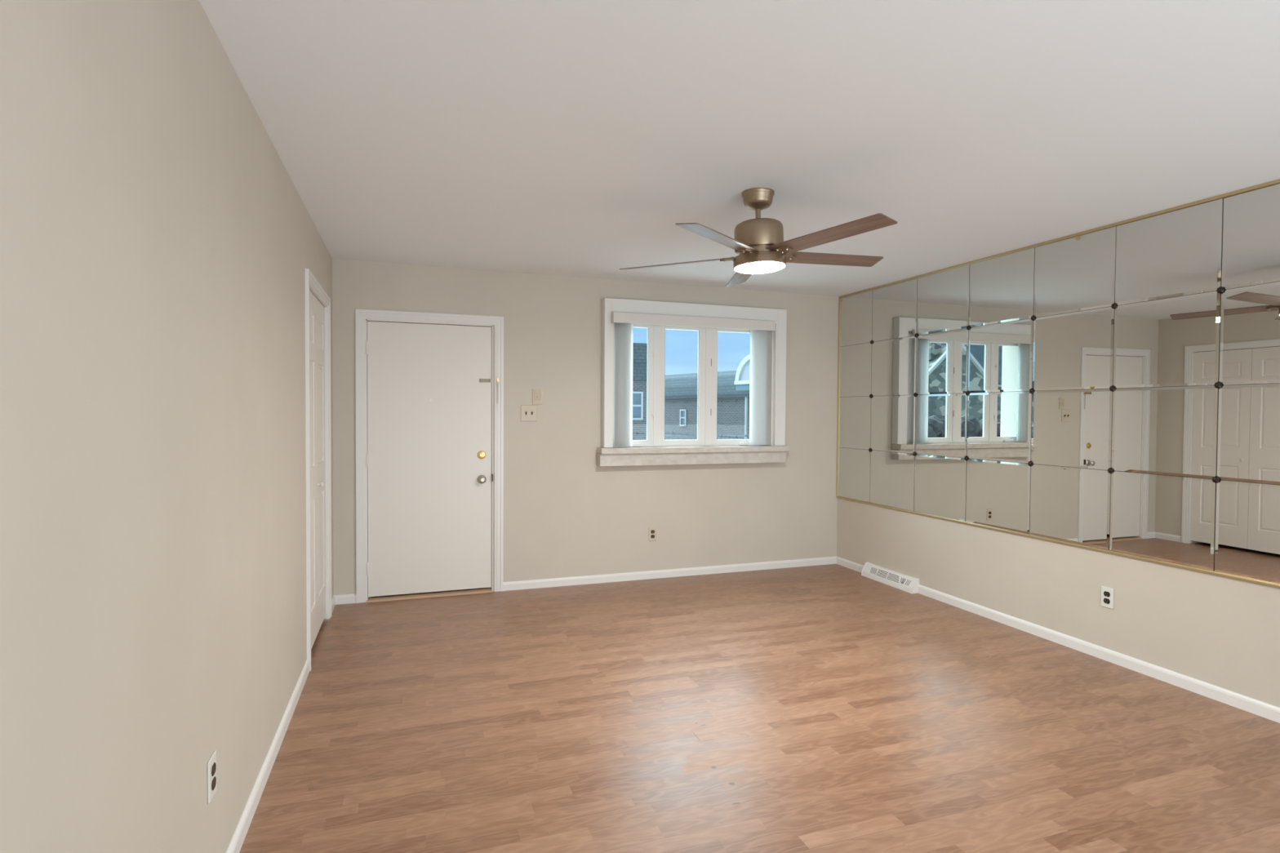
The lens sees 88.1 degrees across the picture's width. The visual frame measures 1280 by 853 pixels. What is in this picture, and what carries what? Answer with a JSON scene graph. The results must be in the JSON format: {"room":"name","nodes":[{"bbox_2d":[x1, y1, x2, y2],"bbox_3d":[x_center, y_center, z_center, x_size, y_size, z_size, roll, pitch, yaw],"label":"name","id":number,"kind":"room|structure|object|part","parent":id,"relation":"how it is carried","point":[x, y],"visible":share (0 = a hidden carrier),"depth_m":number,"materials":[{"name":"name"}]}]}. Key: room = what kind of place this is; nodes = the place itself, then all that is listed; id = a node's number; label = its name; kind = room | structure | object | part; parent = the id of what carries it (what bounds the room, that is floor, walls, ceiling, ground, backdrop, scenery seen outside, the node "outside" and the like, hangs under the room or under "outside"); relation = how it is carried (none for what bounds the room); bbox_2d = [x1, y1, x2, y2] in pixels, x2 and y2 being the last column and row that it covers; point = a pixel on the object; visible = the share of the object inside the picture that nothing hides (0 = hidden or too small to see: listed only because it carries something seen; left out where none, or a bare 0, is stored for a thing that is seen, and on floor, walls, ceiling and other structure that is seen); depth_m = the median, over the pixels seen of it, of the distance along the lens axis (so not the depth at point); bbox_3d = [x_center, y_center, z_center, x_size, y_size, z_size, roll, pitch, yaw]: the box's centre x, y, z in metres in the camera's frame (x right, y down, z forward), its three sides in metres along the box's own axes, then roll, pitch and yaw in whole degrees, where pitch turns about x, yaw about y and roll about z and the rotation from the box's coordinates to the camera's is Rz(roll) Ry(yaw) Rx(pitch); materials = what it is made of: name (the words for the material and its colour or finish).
{"room":"empty living room","nodes":[
{"label":"empty living room","id":0,"kind":"room"},
{"bbox_2d":[0,0,333,852],"bbox_3d":[-0.997,0.130,0.988,0.200,2.440,7.714,0,1,-19],"label":"wall","id":1,"kind":"structure","parent":0,"point":[157,244],"depth_m":1.34,"materials":[{"name":"paint"}]},
{"bbox_2d":[207,750,216,804],"bbox_3d":[-1.171,0.959,1.811,0.009,0.115,0.070,0,1,-19],"label":"power outlet","id":2,"kind":"object","parent":1,"relation":"attached to","point":[211,764],"visible":1,"depth_m":1.80,"materials":[{"name":"white plastic"}]},
{"bbox_2d":[211,762,216,776],"bbox_3d":[-1.169,0.940,1.812,0.004,0.028,0.034,0,1,-19],"label":"receptacle","id":3,"kind":"object","parent":2,"relation":"attached to","point":[213,764],"depth_m":1.81,"materials":[{"name":"brown plastic"}]},
{"bbox_2d":[211,776,216,790],"bbox_3d":[-1.169,0.979,1.812,0.004,0.028,0.034,0,1,-19],"label":"receptacle","id":4,"kind":"object","parent":2,"relation":"attached to","point":[213,778],"depth_m":1.81,"materials":[{"name":"brown plastic"}]},
{"bbox_2d":[226,659,309,852],"bbox_3d":[-0.694,1.331,0.445,0.013,0.065,6.435,0,1,-19],"label":"baseboard","id":5,"kind":"structure","parent":1,"relation":"attached to","point":[237,842],"depth_m":2.44,"materials":[{"name":"white paint"}]},
{"bbox_2d":[305,268,331,671],"bbox_3d":[-1.958,0.223,3.915,0.143,2.115,0.990,0,1,-19],"label":"door","id":6,"kind":"structure","parent":1,"relation":"in","point":[317,302],"depth_m":3.96,"materials":[{"name":"white paint"}]},
{"bbox_3d":[-1.923,0.349,3.984,0.033,0.034,0.034,0,1,-19],"label":"closet knob","id":7,"kind":"part","parent":6,"relation":"part of","materials":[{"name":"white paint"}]},
{"bbox_2d":[331,595,335,613],"bbox_3d":[-2.120,1.233,4.554,0.013,0.065,0.266,0,1,-19],"label":"baseboard","id":8,"kind":"structure","parent":1,"relation":"attached to","point":[333,600],"depth_m":4.57,"materials":[{"name":"white paint"}]},
{"bbox_2d":[332,258,839,595],"bbox_3d":[-0.210,0.038,5.449,4.612,2.440,0.200,0,1,-19],"label":"wall","id":9,"kind":"structure","parent":0,"point":[566,514],"depth_m":5.26,"materials":[{"name":"paint"}]},
{"bbox_2d":[333,593,355,604],"bbox_3d":[-2.101,1.230,4.708,0.150,0.065,0.013,0,1,-19],"label":"baseboard","id":10,"kind":"structure","parent":9,"relation":"attached to","point":[344,598],"depth_m":4.71,"materials":[{"name":"white paint"}]},
{"bbox_2d":[355,308,503,603],"bbox_3d":[-1.550,0.214,4.927,1.037,2.095,0.194,0,1,-19],"label":"door","id":11,"kind":"structure","parent":9,"relation":"in","point":[424,380],"depth_m":4.89,"materials":[{"name":"white paint"}]},
{"bbox_3d":[-1.191,0.401,4.989,0.066,0.066,0.066,0,1,-19],"label":"knob","id":12,"kind":"part","parent":11,"relation":"part of","materials":[{"name":"silver metal"}]},
{"bbox_3d":[-1.076,-0.258,5.006,0.008,0.160,0.008,1,1,26],"label":"chain","id":13,"kind":"part","parent":11,"relation":"part of","materials":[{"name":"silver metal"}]},
{"bbox_2d":[520,404,537,421],"bbox_3d":[-0.857,-0.103,5.104,0.126,0.125,0.021,0,1,-19],"label":"light switch","id":14,"kind":"object","parent":9,"relation":"attached to","point":[528,412],"visible":1,"depth_m":5.11,"materials":[{"name":"beige plastic"}]},
{"bbox_2d":[532,388,542,404],"bbox_3d":[-0.792,-0.233,5.123,0.079,0.120,0.020,0,1,-19],"label":"wall control","id":15,"kind":"object","parent":9,"relation":"attached to","point":[537,393],"visible":1,"depth_m":5.12,"materials":[{"name":"beige plastic"}]},
{"bbox_2d":[648,527,656,541],"bbox_3d":[0.105,0.890,5.467,0.070,0.115,0.009,0,1,-19],"label":"power outlet","id":16,"kind":"object","parent":9,"relation":"attached to","point":[652,531],"visible":1,"depth_m":5.46,"materials":[{"name":"beige plastic"}]},
{"bbox_2d":[503,556,835,591],"bbox_3d":[0.372,1.226,5.566,3.013,0.065,0.013,0,1,-19],"label":"baseboard","id":17,"kind":"structure","parent":9,"relation":"attached to","point":[606,578],"depth_m":5.50,"materials":[{"name":"white paint"}]},
{"bbox_2d":[596,297,788,466],"bbox_3d":[0.455,-0.352,5.556,1.684,1.327,0.255,0,1,-19],"label":"window","id":18,"kind":"structure","parent":9,"relation":"in","point":[706,449],"depth_m":5.47,"materials":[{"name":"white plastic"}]},
{"bbox_3d":[-0.056,-0.348,5.370,0.346,0.983,0.036,0,1,-23],"label":"sash","id":19,"kind":"part","parent":18,"relation":"part of","materials":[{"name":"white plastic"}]},
{"bbox_3d":[0.350,-0.349,5.523,0.411,0.983,0.036,0,1,-19],"label":"sash","id":20,"kind":"part","parent":18,"relation":"part of","materials":[{"name":"white plastic"}]},
{"bbox_3d":[0.444,-0.361,5.558,1.461,1.050,0.095,0,1,-19],"label":"frame","id":21,"kind":"part","parent":18,"relation":"part of","materials":[{"name":"white plastic"}]},
{"bbox_3d":[0.466,0.191,5.530,1.683,0.048,0.175,0,1,-19],"label":"sill","id":22,"kind":"part","parent":18,"relation":"part of","materials":[{"name":"wood"}]},
{"bbox_2d":[611,311,775,446],"bbox_3d":[0.455,-0.369,5.453,1.440,1.056,0.095,0,1,-19],"label":"vertical blind","id":23,"kind":"object","parent":18,"relation":"attached to","point":[761,331],"visible":1,"depth_m":5.42,"materials":[{"name":"white plastic"}]},
{"bbox_3d":[0.831,-0.349,5.679,0.488,0.983,0.036,0,1,-17],"label":"sash","id":24,"kind":"part","parent":18,"relation":"part of","materials":[{"name":"white plastic"}]},
{"bbox_2d":[199,0,1279,296],"bbox_3d":[0.859,-1.142,1.602,5.112,0.100,8.114,0,1,-19],"label":"ceiling","id":25,"kind":"structure","parent":0,"point":[569,138],"depth_m":2.40,"materials":[{"name":"white paint"}]},
{"bbox_2d":[619,187,897,286],"bbox_3d":[0.625,-0.943,3.217,1.295,0.373,1.351,0,1,-19],"label":"ceiling fan","id":26,"kind":"object","parent":25,"relation":"hanging from","point":[759,244],"visible":1,"depth_m":3.10,"materials":[{"name":"brown metal"}]},
{"bbox_3d":[0.200,-0.817,3.311,0.611,0.004,0.117,-2,12,17],"label":"fan blade","id":27,"kind":"part","parent":26,"relation":"part of","materials":[{"name":"brown wood"}]},
{"bbox_3d":[0.354,-0.816,2.875,0.117,0.005,0.611,12,9,34],"label":"fan blade","id":28,"kind":"part","parent":26,"relation":"part of","materials":[{"name":"wood"}]},
{"bbox_3d":[0.568,-0.833,3.592,0.117,0.005,0.611,-13,1,-1],"label":"fan blade","id":29,"kind":"part","parent":26,"relation":"part of","materials":[{"name":"wood"}]},
{"bbox_3d":[0.577,-0.839,3.199,0.191,0.038,0.191,0,1,-19],"label":"hub plate","id":30,"kind":"part","parent":26,"relation":"part of","materials":[{"name":"brown metal"}]},
{"bbox_3d":[0.572,-1.026,3.196,0.048,0.093,0.048,0,1,-19],"label":"down rod","id":31,"kind":"part","parent":26,"relation":"part of","materials":[{"name":"brown metal"}]},
{"bbox_2d":[734,261,785,273],"bbox_3d":[0.579,-0.766,3.200,0.242,0.021,0.242,0,1,-19],"label":"diffuser","id":32,"kind":"object","parent":26,"relation":"attached to","point":[744,267],"depth_m":3.15,"materials":[{"name":"white glass"}]},
{"bbox_3d":[0.816,-0.832,2.886,0.117,0.005,0.611,11,-7,-37],"label":"fan blade","id":33,"kind":"part","parent":26,"relation":"part of","materials":[{"name":"brown wood"}]},
{"bbox_3d":[0.948,-0.843,3.329,0.611,0.005,0.117,-2,-10,-19],"label":"fan blade","id":34,"kind":"part","parent":26,"relation":"part of","materials":[{"name":"brown wood"}]},
{"bbox_2d":[239,564,1279,852],"bbox_3d":[0.843,1.397,1.657,5.112,0.100,8.114,0,1,-19],"label":"floor","id":35,"kind":"structure","parent":0,"point":[830,708],"depth_m":2.82,"materials":[{"name":"brown wood"}]},
{"bbox_2d":[836,497,1279,707],"bbox_3d":[3.171,0.124,2.434,0.200,2.440,7.714,0,1,-19],"label":"wall","id":36,"kind":"structure","parent":0,"point":[1222,632],"depth_m":3.78,"materials":[{"name":"paint"}]},
{"bbox_2d":[861,561,919,593],"bbox_3d":[2.015,1.219,5.355,0.073,0.110,0.596,0,1,-19],"label":"air vent","id":37,"kind":"object","parent":36,"relation":"in","point":[896,580],"visible":1,"depth_m":5.31,"materials":[{"name":"white metal"}]},
{"bbox_2d":[835,178,1279,588],"bbox_3d":[2.634,-0.208,3.646,0.020,1.834,5.057,0,1,-19],"label":"wall mirror","id":38,"kind":"object","parent":36,"relation":"attached to","point":[1113,388],"visible":1,"depth_m":3.77,"materials":[{"name":"silver mirror"}]},
{"bbox_3d":[1.811,-0.264,6.028,0.014,1.804,0.015,0,1,-19],"label":"frame","id":39,"kind":"part","parent":38,"relation":"part of","materials":[{"name":"gold metal"}]},
{"bbox_3d":[2.629,0.701,3.673,0.014,0.014,5.043,0,1,-19],"label":"frame","id":40,"kind":"part","parent":38,"relation":"part of","materials":[{"name":"gold metal"}]},
{"bbox_3d":[2.640,-1.117,3.634,0.014,0.016,5.043,0,1,-19],"label":"frame","id":41,"kind":"part","parent":38,"relation":"part of","materials":[{"name":"gold metal"}]},
{"bbox_2d":[835,556,1279,723],"bbox_3d":[3.063,1.311,2.425,0.013,0.065,7.714,0,1,-19],"label":"baseboard","id":42,"kind":"structure","parent":36,"relation":"attached to","point":[1270,712],"depth_m":3.67,"materials":[{"name":"white paint"}]},
{"bbox_2d":[1101,586,1113,608],"bbox_3d":[2.620,0.959,3.708,0.009,0.115,0.070,0,1,-19],"label":"power outlet","id":43,"kind":"object","parent":36,"relation":"attached to","point":[1107,593],"visible":1,"depth_m":3.70,"materials":[{"name":"white plastic"}]},
{"bbox_2d":[1103,591,1110,596],"bbox_3d":[2.618,0.940,3.707,0.004,0.028,0.034,0,1,-19],"label":"receptacle","id":44,"kind":"object","parent":43,"relation":"attached to","point":[1106,593],"depth_m":3.71,"materials":[{"name":"black plastic"}]},
{"bbox_2d":[1103,598,1110,604],"bbox_3d":[2.618,0.979,3.708,0.004,0.028,0.034,0,1,-19],"label":"receptacle","id":45,"kind":"object","parent":43,"relation":"attached to","point":[1106,601],"depth_m":3.71,"materials":[{"name":"black plastic"}]},
{"label":"outside","id":46,"kind":"structure","parent":0,"visible":0},
{"bbox_3d":[-19.454,1.327,54.485,140.000,0.100,104.386,0,1,-19],"label":"ground","id":47,"kind":"structure","parent":46,"visible":0},
{"bbox_2d":[632,342,647,439],"bbox_3d":[-1.905,-0.719,28.978,2.349,5.312,8.380,0,1,-19],"label":"brick house","id":48,"kind":"structure","parent":47,"relation":"on","point":[639,349],"depth_m":25.39,"materials":[{"name":"grey brick"}]},
{"bbox_3d":[-0.223,-0.798,25.307,0.540,0.939,0.010,0,1,-19],"label":"pane","id":49,"kind":"part","parent":48,"relation":"part of","materials":[{"name":"clear glass"}]},
{"bbox_2d":[664,435,749,439],"bbox_3d":[2.021,1.211,19.788,3.484,1.900,0.060,0,1,-19],"label":"railing","id":50,"kind":"object","parent":47,"relation":"on","point":[665,436],"visible":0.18,"depth_m":19.60,"materials":[{"name":"grey"}]},
{"bbox_3d":[2.027,0.286,19.768,3.484,0.050,0.060,0,1,-19],"label":"rail","id":51,"kind":"part","parent":50,"relation":"part of","materials":[{"name":"grey"}]},
{"bbox_2d":[664,354,750,439],"bbox_3d":[6.545,-0.721,33.690,8.420,5.214,8.774,-1,2,-36],"label":"brick house","id":52,"kind":"structure","parent":47,"relation":"on","point":[733,386],"depth_m":30.96,"materials":[{"name":"grey brick"}]},
{"bbox_3d":[2.163,-0.437,32.898,0.010,0.686,0.320,-1,2,-36],"label":"pane","id":53,"kind":"part","parent":52,"relation":"part of","materials":[{"name":"clear glass"}]},
{"bbox_3d":[5.055,-2.544,28.696,0.120,1.369,2.590,-1,2,-36],"label":"arch trim","id":54,"kind":"part","parent":52,"relation":"part of","materials":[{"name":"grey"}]},
{"bbox_3d":[4.710,0.273,29.295,0.110,3.394,0.100,-1,2,-36],"label":"porch post","id":55,"kind":"part","parent":52,"relation":"part of","materials":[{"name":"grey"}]}
]}

